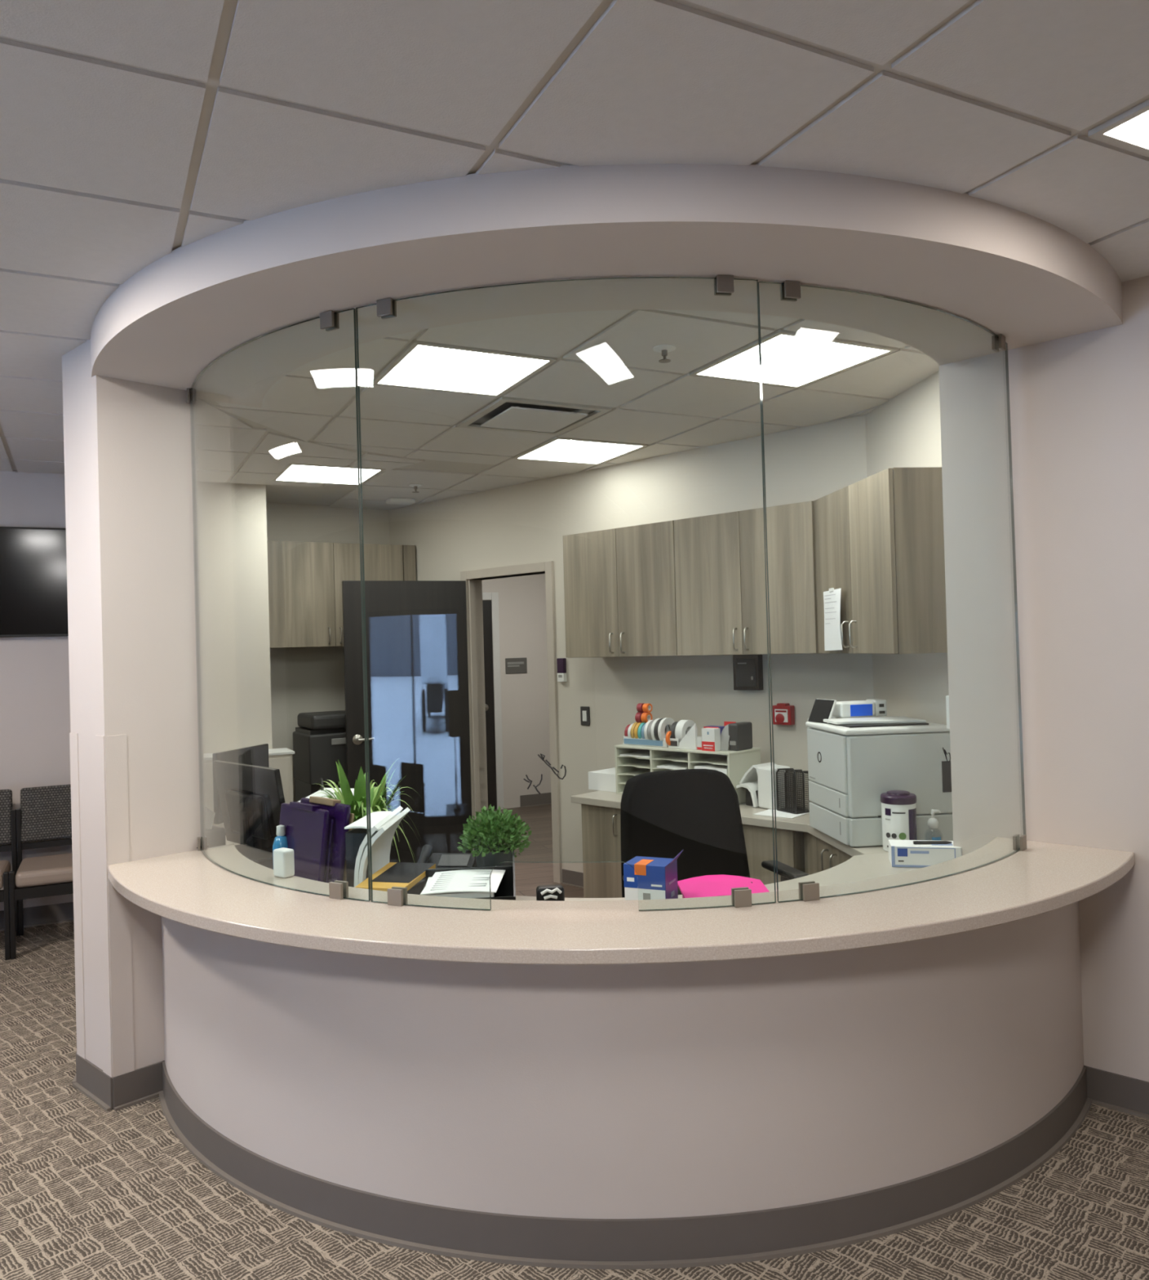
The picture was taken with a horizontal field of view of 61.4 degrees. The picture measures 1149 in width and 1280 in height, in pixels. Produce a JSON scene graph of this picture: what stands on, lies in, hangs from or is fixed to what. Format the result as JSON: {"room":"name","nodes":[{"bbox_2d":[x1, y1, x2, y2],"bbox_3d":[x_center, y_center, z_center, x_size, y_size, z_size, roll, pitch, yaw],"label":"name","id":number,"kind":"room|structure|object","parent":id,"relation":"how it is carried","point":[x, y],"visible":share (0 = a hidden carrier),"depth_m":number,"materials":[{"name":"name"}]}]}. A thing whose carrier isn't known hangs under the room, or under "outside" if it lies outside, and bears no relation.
{"room":"medical waiting room","nodes":[
{"label":"medical waiting room","id":0,"kind":"room"},
{"bbox_2d":[0,470,73,911],"bbox_3d":[-6.001,0.395,4.683,7.297,2.815,0.120,-1,-1,-26],"label":"wall","id":1,"kind":"structure","parent":0,"point":[35,700],"depth_m":5.91,"materials":[{"name":"beige paint"}]},
{"bbox_2d":[0,526,68,637],"bbox_3d":[-3.387,-0.349,5.844,1.170,0.664,0.047,-1,-1,-26],"label":"television","id":2,"kind":"object","parent":1,"relation":"attached to","point":[33,594],"visible":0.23,"depth_m":5.87,"materials":[{"name":"black plastic"}]},
{"bbox_2d":[0,902,73,930],"bbox_3d":[-5.834,1.741,4.655,6.918,0.115,0.022,-1,-1,-26],"label":"baseboard","id":3,"kind":"structure","parent":1,"relation":"attached to","point":[47,914],"depth_m":5.91,"materials":[{"name":"grey plastic"}]},
{"bbox_2d":[62,338,200,1070],"bbox_3d":[-2.250,0.294,4.984,0.463,2.815,3.249,-1,-1,-24],"label":"wall","id":4,"kind":"structure","parent":0,"point":[127,443],"depth_m":3.57,"materials":[{"name":"beige paint"}]},
{"bbox_2d":[69,732,85,1058],"bbox_3d":[-1.892,0.962,3.674,0.025,1.220,0.146,-1,-1,-31],"label":"trim","id":5,"kind":"structure","parent":4,"relation":"attached to","point":[73,737],"depth_m":3.64,"materials":[{"name":"beige paint"}]},
{"bbox_2d":[95,734,134,1078],"bbox_3d":[-1.666,0.954,3.478,0.113,1.220,0.056,-2,0,0],"label":"trim","id":6,"kind":"structure","parent":4,"relation":"attached to","point":[111,751],"depth_m":3.47,"materials":[{"name":"beige paint"}]},
{"bbox_2d":[72,1052,163,1111],"bbox_3d":[-1.954,1.629,3.998,0.295,0.115,1.301,-1,-1,-34],"label":"baseboard","id":7,"kind":"structure","parent":4,"relation":"attached to","point":[143,1084],"depth_m":3.51,"materials":[{"name":"grey plastic"}]},
{"bbox_2d":[197,481,272,753],"bbox_3d":[-2.584,0.318,6.783,0.750,2.815,0.748,-1,-1,-27],"label":"wall","id":8,"kind":"structure","parent":0,"point":[233,579],"depth_m":6.52,"materials":[{"name":"paint"}]},
{"bbox_2d":[266,502,389,801],"bbox_3d":[-2.242,0.314,7.499,1.745,2.815,0.120,-1,-1,-31],"label":"wall","id":9,"kind":"structure","parent":0,"point":[304,679],"depth_m":7.54,"materials":[{"name":"paint"}]},
{"bbox_2d":[266,540,403,648],"bbox_3d":[-1.879,-0.340,7.425,1.080,0.785,0.382,-1,-1,-30],"label":"upper cabinet","id":10,"kind":"object","parent":9,"relation":"attached to","point":[305,579],"visible":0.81,"depth_m":7.21,"materials":[{"name":"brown wood"}]},
{"bbox_2d":[402,545,416,580],"bbox_3d":[-1.375,-0.351,7.742,0.100,0.785,0.347,-1,-1,-30],"label":"upper cabinet","id":11,"kind":"object","parent":9,"relation":"attached to","point":[408,551],"visible":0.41,"depth_m":7.59,"materials":[{"name":"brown wood"}]},
{"bbox_2d":[474,844,514,866],"bbox_3d":[-0.278,0.813,3.379,0.144,0.170,0.144,-2,0,0],"label":"pot","id":12,"kind":"object","parent":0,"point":[491,859],"depth_m":3.32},
{"bbox_2d":[482,573,551,810],"bbox_3d":[-0.346,0.282,9.985,6.498,2.815,0.120,-1,-1,-27],"label":"wall","id":13,"kind":"structure","parent":0,"point":[525,708],"depth_m":9.83,"materials":[{"name":"beige paint"}]},
{"bbox_2d":[482,592,504,809],"bbox_3d":[-1.189,0.621,9.473,1.010,2.175,0.118,-1,-1,-27],"label":"door","id":14,"kind":"structure","parent":13,"relation":"in","point":[491,608],"depth_m":9.66,"materials":[{"name":"wood"}]},
{"bbox_2d":[505,657,527,674],"bbox_3d":[-0.589,0.260,9.788,0.235,0.158,0.008,-1,-1,-27],"label":"wall sign","id":15,"kind":"object","parent":13,"relation":"attached to","point":[513,665],"visible":1,"depth_m":9.79,"materials":[{"name":"grey plastic"}]},
{"bbox_2d":[520,792,551,807],"bbox_3d":[0.012,1.621,10.057,1.250,0.120,0.022,-1,-1,-27],"label":"baseboard","id":16,"kind":"structure","parent":13,"relation":"attached to","point":[530,800],"depth_m":9.85,"materials":[{"name":"grey plastic"}]},
{"bbox_2d":[0,804,1148,1279],"bbox_3d":[-1.453,1.728,3.682,21.000,0.124,17.610,-2,0,0],"label":"floor","id":17,"kind":"structure","parent":0,"point":[88,1192],"depth_m":2.74,"materials":[{"name":"carpet"}]},
{"bbox_2d":[0,789,18,959],"bbox_3d":[-3.434,1.309,5.370,0.550,0.856,0.594,-1,-1,-26],"label":"chair","id":18,"kind":"object","parent":17,"relation":"on","point":[7,815],"visible":0.92,"depth_m":5.66,"materials":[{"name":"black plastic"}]},
{"bbox_2d":[8,784,73,959],"bbox_3d":[-2.937,1.297,5.609,0.550,0.856,0.594,-1,-1,-26],"label":"chair","id":19,"kind":"object","parent":17,"relation":"on","point":[44,813],"visible":0.5,"depth_m":5.68,"materials":[{"name":"grey fabric"}]},
{"bbox_2d":[204,747,294,827],"bbox_3d":[-2.217,1.227,6.341,0.725,0.962,0.334,-1,-1,-27],"label":"storage cabinet","id":20,"kind":"object","parent":17,"relation":"on","point":[281,759],"visible":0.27,"depth_m":6.35,"materials":[{"name":"paint"}]},
{"bbox_2d":[293,710,346,801],"bbox_3d":[-1.768,1.123,7.269,0.560,1.160,0.486,-1,-1,-30],"label":"copier","id":21,"kind":"object","parent":17,"relation":"on","point":[319,741],"visible":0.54,"depth_m":7.02,"materials":[{"name":"black plastic"}]},
{"bbox_2d":[225,835,920,901],"bbox_3d":[-0.314,0.918,3.605,4.008,0.035,1.703,-2,0,15],"label":"work surface","id":22,"kind":"object","parent":17,"relation":"on","point":[866,866],"visible":0.13,"depth_m":3.57,"materials":[{"name":"beige laminate"}]},
{"bbox_2d":[204,806,226,848],"bbox_3d":[-1.628,0.842,4.263,0.120,0.200,0.128,-2,-1,40],"label":"paper holder","id":23,"kind":"object","parent":22,"relation":"on","point":[215,836],"visible":0.3,"depth_m":4.25,"materials":[{"name":"grey plastic"}]},
{"bbox_2d":[205,826,226,848],"bbox_3d":[-1.618,0.887,4.273,0.120,0.110,0.100,-2,-1,40],"label":"tray","id":24,"kind":"object","parent":23,"relation":"on","point":[215,836],"depth_m":4.24,"materials":[{"name":"grey plastic"}]},
{"bbox_2d":[212,743,269,835],"bbox_3d":[-1.626,0.741,4.790,0.200,0.410,0.460,-2,0,13],"label":"computer monitor","id":25,"kind":"object","parent":22,"relation":"on","point":[255,755],"visible":0.12,"depth_m":4.75,"materials":[{"name":"black plastic"}]},
{"bbox_2d":[213,760,285,852],"bbox_3d":[-1.399,0.737,4.215,0.200,0.397,0.585,-1,-1,-45],"label":"computer monitor","id":26,"kind":"object","parent":22,"relation":"on","point":[251,797],"visible":0.68,"depth_m":4.16,"materials":[{"name":"black plastic"}]},
{"bbox_2d":[235,844,273,869],"bbox_3d":[-1.304,0.887,3.850,0.132,0.085,0.360,-1,-1,-45],"label":"desktop computer","id":27,"kind":"object","parent":22,"relation":"on","point":[264,858],"visible":0.15,"depth_m":3.79,"materials":[{"name":"black plastic"}]},
{"bbox_2d":[272,824,288,866],"bbox_3d":[-1.073,0.799,3.539,0.060,0.245,0.060,-2,0,0],"label":"sanitizer bottle","id":28,"kind":"object","parent":22,"relation":"on","point":[280,841],"visible":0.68,"depth_m":3.52,"materials":[{"name":"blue plastic"}]},
{"bbox_2d":[345,827,368,887],"bbox_3d":[-0.707,0.782,3.391,0.100,0.255,0.220,-2,0,12],"label":"file holder","id":29,"kind":"object","parent":22,"relation":"on","point":[354,837],"visible":0.17,"depth_m":3.29,"materials":[{"name":"black plastic"}]},
{"bbox_2d":[344,805,410,887],"bbox_3d":[-0.679,0.750,3.360,0.147,0.310,0.233,-2,0,12],"label":"sheaf","id":30,"kind":"object","parent":29,"relation":"in","point":[384,824],"visible":0.63,"depth_m":3.32,"materials":[{"name":"paper"}]},
{"bbox_2d":[317,760,420,861],"bbox_3d":[-0.799,0.674,3.660,0.425,0.480,0.436,-2,0,18],"label":"spider plant","id":31,"kind":"object","parent":22,"relation":"on","point":[357,801],"visible":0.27,"depth_m":3.58,"materials":[{"name":"green plant"}]},
{"bbox_2d":[355,862,435,894],"bbox_3d":[-0.597,0.837,3.240,0.196,0.135,0.217,-2,0,14],"label":"notebook","id":32,"kind":"object","parent":22,"relation":"on","point":[411,876],"visible":0.36,"depth_m":3.23,"materials":[{"name":"black paper"}]},
{"bbox_2d":[417,844,476,879],"bbox_3d":[-0.479,0.831,3.518,0.210,0.147,0.200,-2,0,8],"label":"desk phone","id":33,"kind":"object","parent":22,"relation":"on","point":[442,860],"visible":0.3,"depth_m":3.56,"materials":[{"name":"grey plastic"}]},
{"bbox_2d":[422,851,515,900],"bbox_3d":[-0.342,0.808,3.139,0.300,0.177,0.260,-2,0,-4],"label":"tray","id":34,"kind":"object","parent":22,"relation":"on","point":[506,890],"visible":0.28,"depth_m":3.27,"materials":[{"name":"black plastic"}]},
{"bbox_2d":[420,869,505,897],"bbox_3d":[-0.355,0.832,3.139,0.265,0.117,0.255,-2,0,-4],"label":"paper stack","id":35,"kind":"object","parent":34,"relation":"in","point":[464,883],"visible":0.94,"depth_m":3.10,"materials":[{"name":"grey"}]},
{"bbox_2d":[457,804,532,866],"bbox_3d":[-0.280,0.738,3.387,0.266,0.320,0.256,-2,0,0],"label":"potted plant","id":36,"kind":"object","parent":22,"relation":"on","point":[495,828],"visible":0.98,"depth_m":3.33,"materials":[{"name":"green plant"}]},
{"bbox_2d":[536,884,564,901],"bbox_3d":[-0.073,0.824,2.985,0.085,0.129,0.059,-2,0,-8],"label":"pouch","id":37,"kind":"object","parent":22,"relation":"on","point":[557,891],"visible":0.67,"depth_m":2.97,"materials":[{"name":"fabric"}]},
{"bbox_2d":[623,849,683,900],"bbox_3d":[0.252,0.774,3.049,0.161,0.212,0.118,-2,-1,24],"label":"carton","id":38,"kind":"object","parent":22,"relation":"on","point":[657,877],"visible":0.77,"depth_m":3.01,"materials":[{"name":"cardboard"}]},
{"bbox_2d":[677,874,769,897],"bbox_3d":[0.479,0.823,3.073,0.276,0.102,0.221,-2,0,-2],"label":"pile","id":39,"kind":"object","parent":22,"relation":"on","point":[718,885],"visible":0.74,"depth_m":3.09,"materials":[{"name":"pink"}]},
{"bbox_2d":[888,840,962,867],"bbox_3d":[1.337,0.816,3.693,0.251,0.079,0.126,-2,0,13],"label":"glove box","id":40,"kind":"object","parent":22,"relation":"on","point":[902,853],"visible":0.76,"depth_m":3.64,"materials":[{"name":"cardboard"}]},
{"bbox_3d":[-0.936,0.867,3.455,0.400,0.100,0.196,-2,-1,43],"label":"stand","id":41,"kind":"object","parent":22,"relation":"on","visible":0},
{"bbox_2d":[279,801,333,882],"bbox_3d":[-0.981,0.740,3.487,0.316,0.299,0.066,-2,-1,43],"label":"file holder","id":42,"kind":"object","parent":41,"relation":"on","point":[308,828],"visible":0.59,"depth_m":3.44,"materials":[{"name":"purple plastic"}]},
{"bbox_2d":[300,795,354,883],"bbox_3d":[-0.908,0.729,3.475,0.316,0.319,0.074,-2,-1,43],"label":"clipboard","id":43,"kind":"object","parent":41,"relation":"on","point":[341,815],"visible":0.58,"depth_m":3.39,"materials":[{"name":"purple plastic"}]},
{"bbox_2d":[581,804,622,897],"bbox_3d":[0.469,1.280,5.598,0.650,0.692,0.636,-2,-1,44],"label":"base cabinet","id":44,"kind":"object","parent":17,"relation":"on","point":[601,825],"visible":0.28,"depth_m":5.51,"materials":[{"name":"brown wood"}]},
{"bbox_2d":[107,836,1135,1269],"bbox_3d":[0.077,1.187,2.997,3.536,0.870,1.315,-2,0,5],"label":"reception desk","id":45,"kind":"object","parent":17,"relation":"on","point":[591,1084],"visible":0.94,"depth_m":2.61,"materials":[{"name":"beige paint"}]},
{"bbox_2d":[186,308,370,901],"bbox_3d":[-1.079,-0.091,3.252,0.120,1.754,1.208,-1,-1,-43],"label":"glass panel","id":46,"kind":"object","parent":45,"relation":"on","point":[330,320],"visible":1,"depth_m":3.60,"materials":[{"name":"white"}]},
{"bbox_2d":[273,847,294,877],"bbox_3d":[-0.962,0.736,3.198,0.062,0.090,0.045,-2,-1,38],"label":"box","id":47,"kind":"object","parent":45,"relation":"on","point":[283,857],"visible":1,"depth_m":3.18,"materials":[{"name":"plastic"}]},
{"bbox_2d":[355,275,776,911],"bbox_3d":[-0.046,-0.124,2.732,1.170,1.754,0.109,-2,0,6],"label":"glass panel","id":48,"kind":"object","parent":45,"relation":"on","point":[723,284],"visible":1,"depth_m":2.72,"materials":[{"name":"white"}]},
{"bbox_2d":[107,836,1135,964],"bbox_3d":[0.066,0.772,3.000,3.536,0.040,1.315,-2,0,5],"label":"countertop","id":49,"kind":"structure","parent":45,"relation":"on","point":[187,887],"depth_m":2.66,"materials":[{"name":"laminate"}]},
{"bbox_2d":[758,280,1026,902],"bbox_3d":[1.070,-0.152,3.002,1.191,1.754,0.123,-1,-1,-33],"label":"glass panel","id":50,"kind":"object","parent":45,"relation":"on","point":[790,291],"visible":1,"depth_m":3.01,"materials":[{"name":"clear"}]},
{"bbox_2d":[620,768,809,897],"bbox_3d":[0.514,1.070,3.702,0.650,1.081,0.652,-1,0,-16],"label":"office chair","id":51,"kind":"object","parent":17,"relation":"on","point":[664,814],"visible":0.27,"depth_m":3.93,"materials":[{"name":"black fabric"}]},
{"bbox_2d":[742,824,804,884],"bbox_3d":[0.981,1.262,5.110,0.760,0.692,0.636,-2,-1,44],"label":"base cabinet","id":52,"kind":"object","parent":17,"relation":"on","point":[758,839],"visible":0.06,"depth_m":4.74,"materials":[{"name":"brown wood"}]},
{"bbox_2d":[570,790,888,856],"bbox_3d":[0.990,0.895,4.985,0.934,0.039,2.475,-1,-1,-34],"label":"countertop","id":53,"kind":"structure","parent":52,"relation":"on","point":[601,798],"depth_m":4.74,"materials":[{"name":"beige laminate"}]},
{"bbox_2d":[588,767,616,791],"bbox_3d":[0.273,0.850,5.904,0.235,0.105,0.300,-2,-1,44],"label":"box","id":54,"kind":"object","parent":53,"relation":"on","point":[604,780],"visible":0.43,"depth_m":5.81,"materials":[{"name":"cardboard"}]},
{"bbox_2d":[614,744,760,804],"bbox_3d":[0.633,0.747,5.501,0.811,0.283,0.303,-2,-1,44],"label":"paper sorter","id":55,"kind":"object","parent":53,"relation":"on","point":[739,762],"visible":0.52,"depth_m":5.43,"materials":[{"name":"wood"}]},
{"bbox_2d":[617,760,650,768],"bbox_3d":[0.441,0.730,5.684,0.250,0.006,0.288,-2,-1,44],"label":"shelf","id":56,"kind":"object","parent":55,"relation":"attached to","point":[622,764],"depth_m":5.70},
{"bbox_2d":[617,768,650,775],"bbox_3d":[0.442,0.782,5.683,0.250,0.006,0.288,-2,-1,44],"label":"shelf","id":57,"kind":"object","parent":55,"relation":"attached to","point":[624,771],"depth_m":5.72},
{"bbox_2d":[622,735,668,747],"bbox_3d":[0.443,0.556,5.623,0.330,0.110,0.124,-2,-1,44],"label":"rack","id":58,"kind":"object","parent":55,"relation":"on","point":[626,740],"visible":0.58,"depth_m":5.58,"materials":[{"name":"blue plastic"}]},
{"bbox_2d":[624,737,662,746],"bbox_3d":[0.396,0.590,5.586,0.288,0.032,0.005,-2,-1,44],"label":"tray","id":59,"kind":"object","parent":58,"relation":"on","point":[631,741],"depth_m":5.59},
{"bbox_2d":[657,717,675,741],"bbox_3d":[0.531,0.519,5.527,0.021,0.151,0.151,-2,-1,44],"label":"tape roll","id":60,"kind":"object","parent":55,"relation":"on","point":[664,722],"visible":0.67,"depth_m":5.49,"materials":[{"name":"white plastic"}]},
{"bbox_2d":[652,753,688,762],"bbox_3d":[0.631,0.670,5.501,0.256,0.006,0.288,-2,-1,44],"label":"shelf","id":61,"kind":"object","parent":55,"relation":"attached to","point":[656,757],"depth_m":5.52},
{"bbox_2d":[668,723,697,749],"bbox_3d":[0.638,0.531,5.416,0.190,0.145,0.133,-2,-1,44],"label":"rack","id":62,"kind":"object","parent":55,"relation":"on","point":[689,741],"visible":0.94,"depth_m":5.34,"materials":[{"name":"white plastic"}]},
{"bbox_2d":[675,720,697,742],"bbox_3d":[0.628,0.520,5.434,0.050,0.144,0.144,-2,-1,44],"label":"tape roll","id":63,"kind":"object","parent":62,"relation":"in","point":[682,726],"visible":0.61,"depth_m":5.39,"materials":[{"name":"white plastic"}]},
{"bbox_2d":[690,755,727,765],"bbox_3d":[0.823,0.664,5.318,0.250,0.006,0.288,-2,-1,44],"label":"shelf","id":64,"kind":"object","parent":55,"relation":"attached to","point":[695,760],"depth_m":5.34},
{"bbox_2d":[702,727,720,751],"bbox_3d":[0.742,0.540,5.253,0.085,0.120,0.056,-2,-1,44],"label":"carton","id":65,"kind":"object","parent":55,"relation":"on","point":[711,737],"visible":1,"depth_m":5.23,"materials":[{"name":"white cardboard"}]},
{"bbox_2d":[694,763,728,773],"bbox_3d":[0.820,0.700,5.306,0.215,0.026,0.250,-2,-1,44],"label":"paper stack","id":66,"kind":"object","parent":55,"relation":"on","point":[723,768],"visible":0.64,"depth_m":5.24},
{"bbox_2d":[720,721,736,751],"bbox_3d":[0.829,0.524,5.275,0.090,0.148,0.106,-2,-1,44],"label":"paper holder","id":67,"kind":"object","parent":55,"relation":"on","point":[725,737],"visible":0.74,"depth_m":5.24,"materials":[{"name":"grey plastic"}]},
{"bbox_2d":[728,721,752,751],"bbox_3d":[0.904,0.523,5.261,0.062,0.145,0.151,-2,-1,44],"label":"box","id":68,"kind":"object","parent":55,"relation":"on","point":[740,734],"visible":1,"depth_m":5.22,"materials":[{"name":"grey plastic"}]},
{"bbox_2d":[736,762,790,809],"bbox_3d":[1.018,0.767,5.112,0.223,0.215,0.278,-1,-1,-42],"label":"scanner","id":69,"kind":"object","parent":53,"relation":"on","point":[757,780],"visible":0.8,"depth_m":5.03,"materials":[{"name":"white plastic"}]},
{"bbox_2d":[736,780,759,807],"bbox_3d":[0.979,0.817,5.165,0.210,0.117,0.127,-1,-1,-42],"label":"tray","id":70,"kind":"object","parent":69,"relation":"on","point":[753,786],"depth_m":5.11,"materials":[{"name":"white plastic"}]},
{"bbox_2d":[753,808,809,818],"bbox_3d":[1.067,0.871,4.887,0.215,0.003,0.270,-2,-1,40],"label":"paper sheet","id":71,"kind":"object","parent":53,"relation":"on","point":[768,812],"visible":0.57,"depth_m":4.83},
{"bbox_2d":[776,768,810,813],"bbox_3d":[1.117,0.755,4.904,0.118,0.231,0.148,-1,-1,-28],"label":"file holder","id":72,"kind":"object","parent":71,"relation":"on","point":[794,782],"visible":0.9,"depth_m":4.89,"materials":[{"name":"black metal"}]},
{"bbox_2d":[805,698,953,847],"bbox_3d":[1.336,0.561,4.271,0.474,0.591,0.483,-2,0,-6],"label":"printer","id":73,"kind":"object","parent":53,"relation":"on","point":[852,762],"visible":0.91,"depth_m":4.05,"materials":[{"name":"white plastic"}]},
{"bbox_2d":[832,698,887,717],"bbox_3d":[1.304,0.313,4.424,0.230,0.074,0.102,-1,0,-12],"label":"dispenser box","id":74,"kind":"object","parent":73,"relation":"on","point":[872,707],"visible":0.96,"depth_m":4.38,"materials":[{"name":"white plastic"}]},
{"bbox_2d":[880,790,917,852],"bbox_3d":[1.326,0.738,3.949,0.141,0.240,0.141,-2,0,14],"label":"wipes canister","id":75,"kind":"object","parent":53,"relation":"on","point":[899,809],"visible":0.84,"depth_m":3.90,"materials":[{"name":"white plastic"}]},
{"bbox_2d":[804,831,853,875],"bbox_3d":[1.382,1.245,4.311,0.516,0.692,0.783,-2,0,-6],"label":"base cabinet","id":76,"kind":"object","parent":17,"relation":"on","point":[820,855],"visible":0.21,"depth_m":4.47,"materials":[{"name":"brown wood"}]},
{"bbox_2d":[0,0,1148,510],"bbox_3d":[-1.533,-1.164,3.698,27.360,0.140,27.248,-2,-1,44],"label":"ceiling","id":77,"kind":"structure","parent":0,"point":[620,364],"depth_m":4.41,"materials":[{"name":"white tile"}]},
{"bbox_2d":[271,463,385,485],"bbox_3d":[-1.604,-1.074,6.271,0.596,0.013,0.615,-1,-1,-27],"label":"recessed light","id":78,"kind":"object","parent":77,"relation":"in","point":[295,473],"visible":0.83,"depth_m":6.25,"materials":[{"name":"white"}]},
{"bbox_2d":[371,339,557,397],"bbox_3d":[-0.474,-1.123,4.038,0.596,0.013,0.615,-1,-1,-27],"label":"recessed light","id":79,"kind":"object","parent":77,"relation":"in","point":[421,365],"visible":1,"depth_m":4.00,"materials":[{"name":"white"}]},
{"bbox_2d":[457,395,611,435],"bbox_3d":[-0.212,-1.115,4.875,0.580,0.029,0.600,-1,-1,-27],"label":"ceiling vent","id":80,"kind":"object","parent":77,"relation":"in","point":[508,414],"visible":1,"depth_m":4.79,"materials":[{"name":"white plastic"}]},
{"bbox_2d":[0,0,1148,487],"bbox_3d":[-2.299,-1.093,1.836,11.904,0.010,7.810,-2,-1,44],"label":"ceiling tiles","id":81,"kind":"object","parent":77,"relation":"attached to","point":[651,82],"visible":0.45,"depth_m":2.10,"materials":[{"name":"tile"}]},
{"bbox_2d":[512,435,648,465],"bbox_3d":[0.026,-1.123,5.758,0.596,0.013,0.620,-1,-1,-27],"label":"recessed light","id":82,"kind":"object","parent":77,"relation":"in","point":[556,449],"visible":1,"depth_m":5.72,"materials":[{"name":"white"}]},
{"bbox_2d":[653,344,675,363],"bbox_3d":[0.353,-1.119,3.790,0.090,0.056,0.090,-2,0,0],"label":"sprinkler","id":83,"kind":"object","parent":77,"relation":"attached to","point":[664,349],"visible":1,"depth_m":3.78,"materials":[{"name":"white metal"}]},
{"bbox_2d":[688,328,898,388],"bbox_3d":[0.899,-1.161,4.032,0.596,0.013,0.615,-1,-1,-27],"label":"recessed light","id":84,"kind":"object","parent":77,"relation":"in","point":[789,359],"visible":1,"depth_m":3.99,"materials":[{"name":"white"}]},
{"bbox_2d":[1088,99,1148,156],"bbox_3d":[1.426,-1.190,2.187,0.334,0.013,0.334,-1,-1,-27],"label":"recessed light","id":85,"kind":"object","parent":77,"relation":"in","point":[1130,130],"visible":1,"depth_m":2.24,"materials":[{"name":"white"}]},
{"bbox_2d":[1105,111,1148,148],"bbox_3d":[1.426,-1.190,2.187,0.290,0.010,0.290,-1,-1,-27],"label":"diffuser","id":86,"kind":"object","parent":85,"relation":"attached to","point":[1133,131],"depth_m":2.25,"materials":[{"name":"white"}]},
{"bbox_2d":[90,164,1123,408],"bbox_3d":[-0.005,-1.073,3.089,3.639,0.144,1.490,-2,0,7],"label":"curved soffit","id":87,"kind":"structure","parent":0,"point":[1021,277],"depth_m":2.65,"materials":[{"name":"beige paint"}]},
{"bbox_2d":[388,414,874,872],"bbox_3d":[0.093,0.242,6.466,4.280,2.815,0.120,-2,-1,44],"label":"wall","id":88,"kind":"structure","parent":0,"point":[526,522],"depth_m":6.02,"materials":[{"name":"paint"}]},
{"bbox_2d":[342,560,562,883],"bbox_3d":[-0.781,0.580,7.026,1.622,2.195,0.671,-2,0,10],"label":"door","id":89,"kind":"structure","parent":88,"relation":"in","point":[422,689],"depth_m":7.03,"materials":[{"name":"paint"}]},
{"bbox_2d":[556,657,567,681],"bbox_3d":[-0.087,0.203,6.528,0.066,0.160,0.034,-2,-1,44],"label":"card reader","id":90,"kind":"object","parent":88,"relation":"attached to","point":[562,664],"visible":1,"depth_m":6.51,"materials":[{"name":"plastic"}]},
{"bbox_2d":[560,868,583,888],"bbox_3d":[0.179,1.596,6.310,0.730,0.100,0.022,-2,-1,44],"label":"baseboard","id":91,"kind":"structure","parent":88,"relation":"attached to","point":[570,877],"depth_m":6.49,"materials":[{"name":"grey plastic"}]},
{"bbox_2d":[562,520,679,657],"bbox_3d":[0.352,-0.285,5.872,0.876,0.770,0.362,-2,-1,44],"label":"upper cabinet","id":92,"kind":"object","parent":88,"relation":"attached to","point":[620,584],"visible":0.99,"depth_m":5.74,"materials":[{"name":"brown wood"}]},
{"bbox_2d":[673,501,820,656],"bbox_3d":[0.988,-0.307,5.265,0.878,0.770,0.362,-2,-1,44],"label":"upper cabinet","id":93,"kind":"object","parent":88,"relation":"attached to","point":[720,568],"visible":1,"depth_m":5.13,"materials":[{"name":"brown wood"}]},
{"bbox_2d":[733,654,764,690],"bbox_3d":[0.982,0.184,5.490,0.172,0.202,0.058,-2,-1,44],"label":"wall box","id":94,"kind":"object","parent":88,"relation":"attached to","point":[748,668],"visible":0.94,"depth_m":5.46,"materials":[{"name":"black plastic"}]},
{"bbox_2d":[773,702,795,724],"bbox_3d":[1.150,0.408,5.334,0.118,0.118,0.058,-2,-1,44],"label":"fire alarm","id":95,"kind":"object","parent":88,"relation":"attached to","point":[784,713],"visible":0.99,"depth_m":5.31,"materials":[{"name":"red plastic"}]},
{"bbox_2d":[865,370,950,732],"bbox_3d":[1.686,0.180,4.228,0.120,2.815,1.560,-2,0,-6],"label":"wall","id":96,"kind":"structure","parent":0,"point":[904,431],"depth_m":4.54,"materials":[{"name":"paint"}]},
{"bbox_2d":[814,466,947,653],"bbox_3d":[1.405,-0.325,4.434,0.362,0.770,0.872,-2,0,-6],"label":"upper cabinet","id":97,"kind":"object","parent":96,"relation":"attached to","point":[880,536],"visible":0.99,"depth_m":4.03,"materials":[{"name":"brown wood"}]},
{"bbox_2d":[823,587,842,650],"bbox_3d":[1.220,-0.097,4.576,0.013,0.296,0.232,-2,0,-6],"label":"paper sheet","id":98,"kind":"object","parent":97,"relation":"hanging from","point":[832,598],"visible":1,"depth_m":4.57,"materials":[{"name":"white paper"}]},
{"bbox_2d":[938,275,1148,1081],"bbox_3d":[3.079,0.125,2.130,4.500,2.815,0.130,-2,-1,44],"label":"wall","id":99,"kind":"structure","parent":0,"point":[1079,403],"depth_m":3.35,"materials":[{"name":"beige paint"}]},
{"bbox_2d":[1084,1065,1148,1119],"bbox_3d":[3.181,1.471,1.952,4.000,0.115,0.022,-2,-1,44],"label":"baseboard","id":100,"kind":"structure","parent":99,"relation":"attached to","point":[1116,1091],"depth_m":3.25,"materials":[{"name":"grey plastic"}]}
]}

